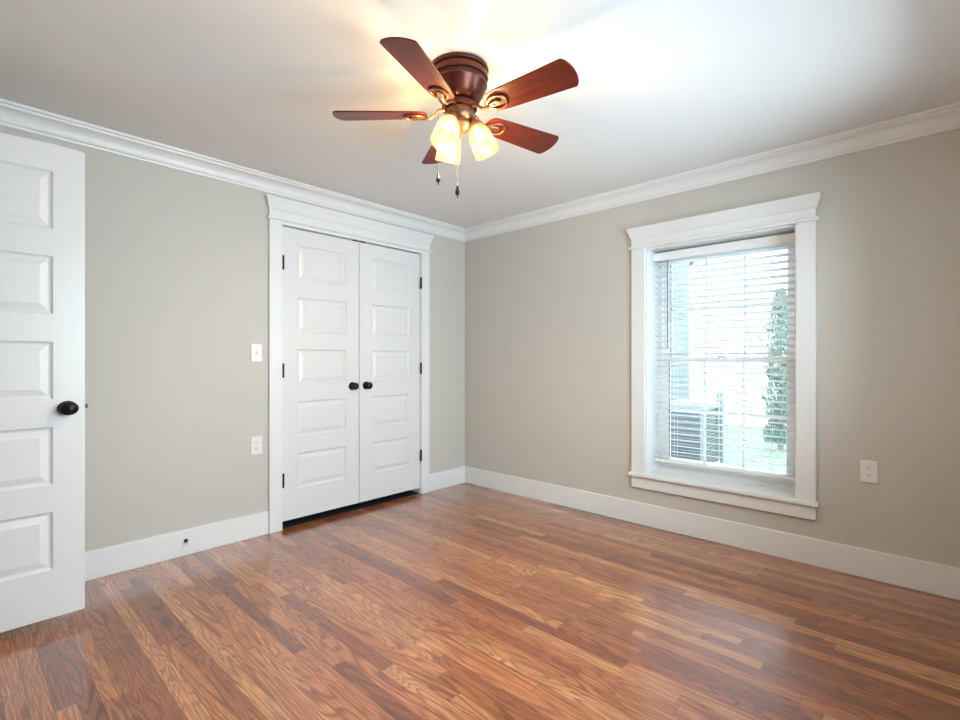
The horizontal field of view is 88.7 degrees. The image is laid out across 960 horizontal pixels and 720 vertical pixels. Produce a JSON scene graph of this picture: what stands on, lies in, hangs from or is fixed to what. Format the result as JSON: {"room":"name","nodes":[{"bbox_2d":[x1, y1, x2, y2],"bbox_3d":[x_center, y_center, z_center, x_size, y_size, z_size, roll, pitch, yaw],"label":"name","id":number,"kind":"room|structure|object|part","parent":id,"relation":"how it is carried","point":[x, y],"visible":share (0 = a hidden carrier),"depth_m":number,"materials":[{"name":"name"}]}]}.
{"room":"empty bedroom","nodes":[
{"label":"empty bedroom","id":0,"kind":"room"},
{"bbox_2d":[0,125,464,551],"bbox_3d":[-1.479,-0.030,3.312,0.120,2.380,3.800,0,0,43],"label":"wall","id":1,"kind":"structure","parent":0,"point":[176,261],"depth_m":2.91,"materials":[{"name":"beige paint"}]},
{"bbox_2d":[85,511,268,580],"bbox_3d":[-2.028,1.084,2.620,0.016,0.152,1.800,0,0,43],"label":"baseboard","id":2,"kind":"structure","parent":1,"relation":"attached to","point":[114,559],"depth_m":2.85,"materials":[{"name":"white paint"}]},
{"bbox_2d":[0,98,464,241],"bbox_3d":[-1.365,-1.171,3.287,0.082,0.098,3.680,0,0,43],"label":"crown molding","id":3,"kind":"structure","parent":1,"relation":"attached to","point":[13,115],"depth_m":2.93,"materials":[{"name":"white paint"}]},
{"bbox_2d":[250,344,261,361],"bbox_3d":[-1.467,-0.047,3.224,0.018,0.118,0.074,0,0,43],"label":"light switch","id":4,"kind":"object","parent":1,"relation":"attached to","point":[255,349],"visible":1,"depth_m":3.22,"materials":[{"name":"white plastic"}]},
{"bbox_2d":[250,436,261,454],"bbox_3d":[-1.470,0.564,3.227,0.009,0.118,0.074,0,0,43],"label":"power outlet","id":5,"kind":"object","parent":1,"relation":"attached to","point":[255,442],"visible":1,"depth_m":3.22,"materials":[{"name":"white plastic"}]},
{"bbox_2d":[282,226,358,521],"bbox_3d":[-1.141,0.092,3.572,0.097,2.031,0.621,0,0,43],"label":"door","id":6,"kind":"structure","parent":1,"relation":"in","point":[320,273],"depth_m":3.56,"materials":[{"name":"white paint"}]},
{"bbox_3d":[-0.958,0.200,3.743,0.062,0.062,0.062,0,0,43],"label":"knob","id":7,"kind":"part","parent":6,"relation":"part of","materials":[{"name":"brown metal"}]},
{"bbox_2d":[264,194,433,533],"bbox_3d":[-0.964,0.034,3.830,0.170,2.252,1.471,0,0,43],"label":"door frame","id":8,"kind":"structure","parent":1,"relation":"attached to","point":[283,212],"depth_m":3.46,"materials":[{"name":"white paint"}]},
{"bbox_3d":[-1.382,0.105,3.314,0.020,2.110,0.090,0,0,43],"label":"casing leg","id":9,"kind":"part","parent":8,"relation":"part of","materials":[{"name":"white paint"}]},
{"bbox_3d":[-0.481,0.105,4.286,0.020,2.110,0.090,0,0,43],"label":"casing leg","id":10,"kind":"part","parent":8,"relation":"part of","materials":[{"name":"white paint"}]},
{"bbox_2d":[359,241,421,502],"bbox_3d":[-0.717,0.092,4.029,0.097,2.031,0.616,0,0,43],"label":"door","id":11,"kind":"structure","parent":1,"relation":"in","point":[390,281],"depth_m":4.02,"materials":[{"name":"white paint"}]},
{"bbox_3d":[-0.873,0.200,3.835,0.062,0.062,0.062,0,0,43],"label":"knob","id":12,"kind":"part","parent":11,"relation":"part of","materials":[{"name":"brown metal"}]},
{"bbox_2d":[430,466,465,490],"bbox_3d":[-0.293,1.084,4.490,0.016,0.152,0.459,0,0,43],"label":"baseboard","id":13,"kind":"structure","parent":1,"relation":"attached to","point":[443,479],"depth_m":4.47,"materials":[{"name":"white paint"}]},
{"bbox_2d":[0,483,959,719],"bbox_3d":[-0.839,1.188,1.848,4.510,0.064,5.284,0,0,43],"label":"floor","id":14,"kind":"structure","parent":0,"point":[463,601],"depth_m":2.10,"materials":[{"name":"brown wood"}]},
{"bbox_2d":[0,0,959,227],"bbox_3d":[-0.786,-1.280,1.905,4.510,0.120,5.440,0,0,43],"label":"ceiling","id":15,"kind":"structure","parent":0,"point":[665,88],"depth_m":2.12,"materials":[{"name":"paint"}]},
{"bbox_2d":[332,37,578,197],"bbox_3d":[-0.060,-0.945,2.050,1.004,0.550,1.022,0,0,43],"label":"ceiling fan","id":16,"kind":"object","parent":15,"relation":"hanging from","point":[458,80],"visible":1,"depth_m":1.97,"materials":[{"name":"brown wood"}]},
{"bbox_3d":[-0.418,-1.029,2.065,0.395,0.006,0.142,0,13,1],"label":"blade","id":17,"kind":"part","parent":16,"relation":"part of","materials":[{"name":"brown wood"}]},
{"bbox_3d":[-0.204,-1.029,1.749,0.142,0.006,0.395,14,5,20],"label":"blade","id":18,"kind":"part","parent":16,"relation":"part of","materials":[{"name":"brown wood"}]},
{"bbox_3d":[-0.184,-1.029,2.378,0.142,0.006,0.395,-14,4,-17],"label":"blade","id":19,"kind":"part","parent":16,"relation":"part of","materials":[{"name":"brown wood"}]},
{"bbox_3d":[-0.130,-0.930,1.982,0.112,0.134,0.112,0,-24,30],"label":"lamp shade","id":20,"kind":"part","parent":16,"relation":"part of","materials":[{"name":"glass"}]},
{"bbox_3d":[-0.131,-0.930,2.138,0.112,0.134,0.112,0,24,-30],"label":"lamp shade","id":21,"kind":"part","parent":16,"relation":"part of","materials":[{"name":"glass"}]},
{"bbox_2d":[445,110,457,119],"bbox_3d":[-0.119,-0.999,2.003,0.061,0.066,0.059,0,0,43],"label":"socket","id":22,"kind":"object","parent":16,"relation":"attached to","point":[451,114],"depth_m":1.98,"materials":[{"name":"brown metal"}]},
{"bbox_3d":[-0.092,-0.872,2.006,0.003,0.320,0.004,0,0,43],"label":"pull chain","id":23,"kind":"part","parent":16,"relation":"part of","materials":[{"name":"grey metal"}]},
{"bbox_2d":[469,116,481,129],"bbox_3d":[-0.020,-0.999,2.060,0.060,0.066,0.060,0,0,43],"label":"socket","id":24,"kind":"object","parent":16,"relation":"attached to","point":[475,123],"depth_m":2.03,"materials":[{"name":"brown metal"}]},
{"bbox_3d":[0.004,-0.930,2.060,0.112,0.134,0.112,-24,0,0],"label":"lamp shade","id":25,"kind":"part","parent":16,"relation":"part of","materials":[{"name":"glass"}]},
{"bbox_3d":[0.186,-1.029,2.252,0.395,0.006,0.142,0,-13,-35],"label":"blade","id":26,"kind":"part","parent":16,"relation":"part of","materials":[{"name":"brown wood"}]},
{"bbox_3d":[0.180,-1.029,1.861,0.395,0.006,0.142,0,-13,37],"label":"blade","id":27,"kind":"part","parent":16,"relation":"part of","materials":[{"name":"brown wood"}]},
{"bbox_2d":[465,128,959,567],"bbox_3d":[0.975,0.220,3.804,4.510,2.880,0.260,0,0,43],"label":"wall","id":28,"kind":"structure","parent":0,"point":[548,306],"depth_m":2.74,"materials":[{"name":"beige paint"}]},
{"bbox_2d":[465,466,959,599],"bbox_3d":[1.155,1.084,3.449,3.524,0.152,0.016,0,0,43],"label":"baseboard","id":29,"kind":"structure","parent":28,"relation":"attached to","point":[924,576],"depth_m":2.98,"materials":[{"name":"white paint"}]},
{"bbox_2d":[465,102,959,241],"bbox_3d":[1.127,-1.171,3.430,3.540,0.098,0.082,0,0,43],"label":"crown molding","id":30,"kind":"structure","parent":28,"relation":"attached to","point":[945,118],"depth_m":2.96,"materials":[{"name":"white paint"}]},
{"bbox_2d":[626,192,821,519],"bbox_3d":[1.585,-0.015,3.238,1.153,1.834,0.360,0,0,43],"label":"window","id":31,"kind":"structure","parent":28,"relation":"in","point":[797,214],"depth_m":3.14,"materials":[{"name":"white paint"}]},
{"bbox_3d":[1.123,0.004,3.475,0.096,1.587,0.022,0,0,43],"label":"casing leg","id":32,"kind":"part","parent":31,"relation":"part of","materials":[{"name":"white paint"}]},
{"bbox_2d":[653,233,794,480],"bbox_3d":[1.587,-0.018,3.239,0.885,1.484,0.073,0,0,43],"label":"window blind","id":33,"kind":"object","parent":31,"relation":"attached to","point":[770,241],"visible":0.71,"depth_m":3.22,"materials":[{"name":"white plastic"}]},
{"bbox_3d":[1.592,-0.010,3.245,0.002,1.440,0.057,0,0,43],"label":"ladder cord","id":34,"kind":"part","parent":33,"relation":"part of","materials":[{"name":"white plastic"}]},
{"bbox_3d":[1.592,0.714,3.245,0.873,0.020,0.054,0,0,43],"label":"rail","id":35,"kind":"part","parent":33,"relation":"part of","materials":[{"name":"white plastic"}]},
{"bbox_3d":[1.810,-0.010,3.043,0.002,1.440,0.057,0,0,43],"label":"ladder cord","id":36,"kind":"part","parent":33,"relation":"part of","materials":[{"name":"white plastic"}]},
{"bbox_3d":[1.667,0.013,3.325,0.905,1.595,0.121,0,0,43],"label":"frame","id":37,"kind":"part","parent":31,"relation":"part of","materials":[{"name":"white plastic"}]},
{"bbox_3d":[1.639,0.373,3.295,0.829,0.786,0.030,0,0,43],"label":"sash","id":38,"kind":"part","parent":31,"relation":"part of","materials":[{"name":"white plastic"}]},
{"bbox_3d":[1.661,-0.365,3.319,0.829,0.767,0.030,0,0,43],"label":"sash","id":39,"kind":"part","parent":31,"relation":"part of","materials":[{"name":"white plastic"}]},
{"bbox_3d":[1.857,0.004,2.794,0.096,1.587,0.022,0,0,43],"label":"casing leg","id":40,"kind":"part","parent":31,"relation":"part of","materials":[{"name":"white paint"}]},
{"bbox_2d":[860,460,877,483],"bbox_3d":[2.068,0.594,2.607,0.074,0.118,0.009,0,0,43],"label":"power outlet","id":41,"kind":"object","parent":28,"relation":"attached to","point":[868,469],"visible":1,"depth_m":2.60,"materials":[{"name":"white plastic"}]},
{"bbox_2d":[866,473,872,477],"bbox_3d":[2.066,0.615,2.605,0.029,0.028,0.002,0,0,43],"label":"receptacle","id":42,"kind":"object","parent":41,"relation":"attached to","point":[868,475],"depth_m":2.60,"materials":[{"name":"white plastic"}]},
{"bbox_2d":[866,465,872,470],"bbox_3d":[2.066,0.574,2.605,0.029,0.028,0.002,0,0,43],"label":"receptacle","id":43,"kind":"object","parent":41,"relation":"attached to","point":[868,467],"depth_m":2.60,"materials":[{"name":"white plastic"}]},
{"bbox_3d":[-1.389,-0.030,0.718,3.540,2.380,0.120,0,0,43],"label":"wall","id":44,"kind":"structure","parent":0,"visible":0},
{"bbox_2d":[0,133,87,632],"bbox_3d":[-2.040,0.089,1.926,0.167,2.042,0.788,0,0,43],"label":"door","id":45,"kind":"structure","parent":44,"relation":"in","point":[42,184],"depth_m":2.09,"materials":[{"name":"white paint"}]},
{"bbox_3d":[-1.784,0.210,2.128,0.066,0.062,0.069,0,0,43],"label":"knob","id":46,"kind":"part","parent":45,"relation":"part of","materials":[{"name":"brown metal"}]},
{"label":"outside","id":47,"kind":"structure","parent":0,"visible":0},
{"bbox_2d":[689,370,785,425],"bbox_3d":[30.630,1.715,37.839,120.000,0.090,69.500,0,0,43],"label":"driveway","id":48,"kind":"structure","parent":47,"point":[711,376],"depth_m":26.86,"materials":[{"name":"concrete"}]},
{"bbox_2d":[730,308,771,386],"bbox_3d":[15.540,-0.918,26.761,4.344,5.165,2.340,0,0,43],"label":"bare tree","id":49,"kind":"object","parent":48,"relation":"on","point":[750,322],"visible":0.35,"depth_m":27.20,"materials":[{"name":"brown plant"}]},
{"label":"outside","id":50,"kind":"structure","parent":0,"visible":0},
{"bbox_2d":[720,423,785,471],"bbox_3d":[4.054,1.710,10.659,26.000,0.100,6.500,0,0,43],"label":"lawn","id":51,"kind":"structure","parent":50,"point":[780,468],"depth_m":9.00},
{"bbox_2d":[671,262,693,399],"bbox_3d":[1.829,-1.525,14.797,8.700,6.370,5.700,0,0,21],"label":"house","id":52,"kind":"structure","parent":51,"relation":"on","point":[676,369],"depth_m":11.08,"materials":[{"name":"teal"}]},
{"bbox_2d":[671,399,718,462],"bbox_3d":[3.321,1.150,7.752,0.660,1.020,0.740,0,0,43],"label":"air conditioner","id":53,"kind":"object","parent":51,"relation":"on","point":[678,406],"visible":0.62,"depth_m":7.50,"materials":[{"name":"metal"}]},
{"bbox_3d":[3.310,1.180,7.306,0.050,0.880,0.050,0,0,43],"label":"corner post","id":54,"kind":"part","parent":53,"relation":"part of","materials":[{"name":"grey metal"}]},
{"bbox_3d":[3.765,1.180,7.797,0.050,0.880,0.050,0,0,43],"label":"corner post","id":55,"kind":"part","parent":53,"relation":"part of","materials":[{"name":"grey metal"}]},
{"bbox_2d":[715,389,725,462],"bbox_3d":[3.921,1.065,8.001,0.140,1.190,0.140,0,0,43],"label":"fence post","id":56,"kind":"object","parent":51,"relation":"on","point":[722,402],"visible":0.53,"depth_m":7.94,"materials":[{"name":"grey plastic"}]},
{"bbox_2d":[761,287,787,450],"bbox_3d":[5.535,0.153,9.015,0.657,3.015,0.637,0,0,43],"label":"conifer","id":57,"kind":"object","parent":51,"relation":"on","point":[782,349],"visible":0.42,"depth_m":8.93,"materials":[{"name":"green plant"}]}
]}

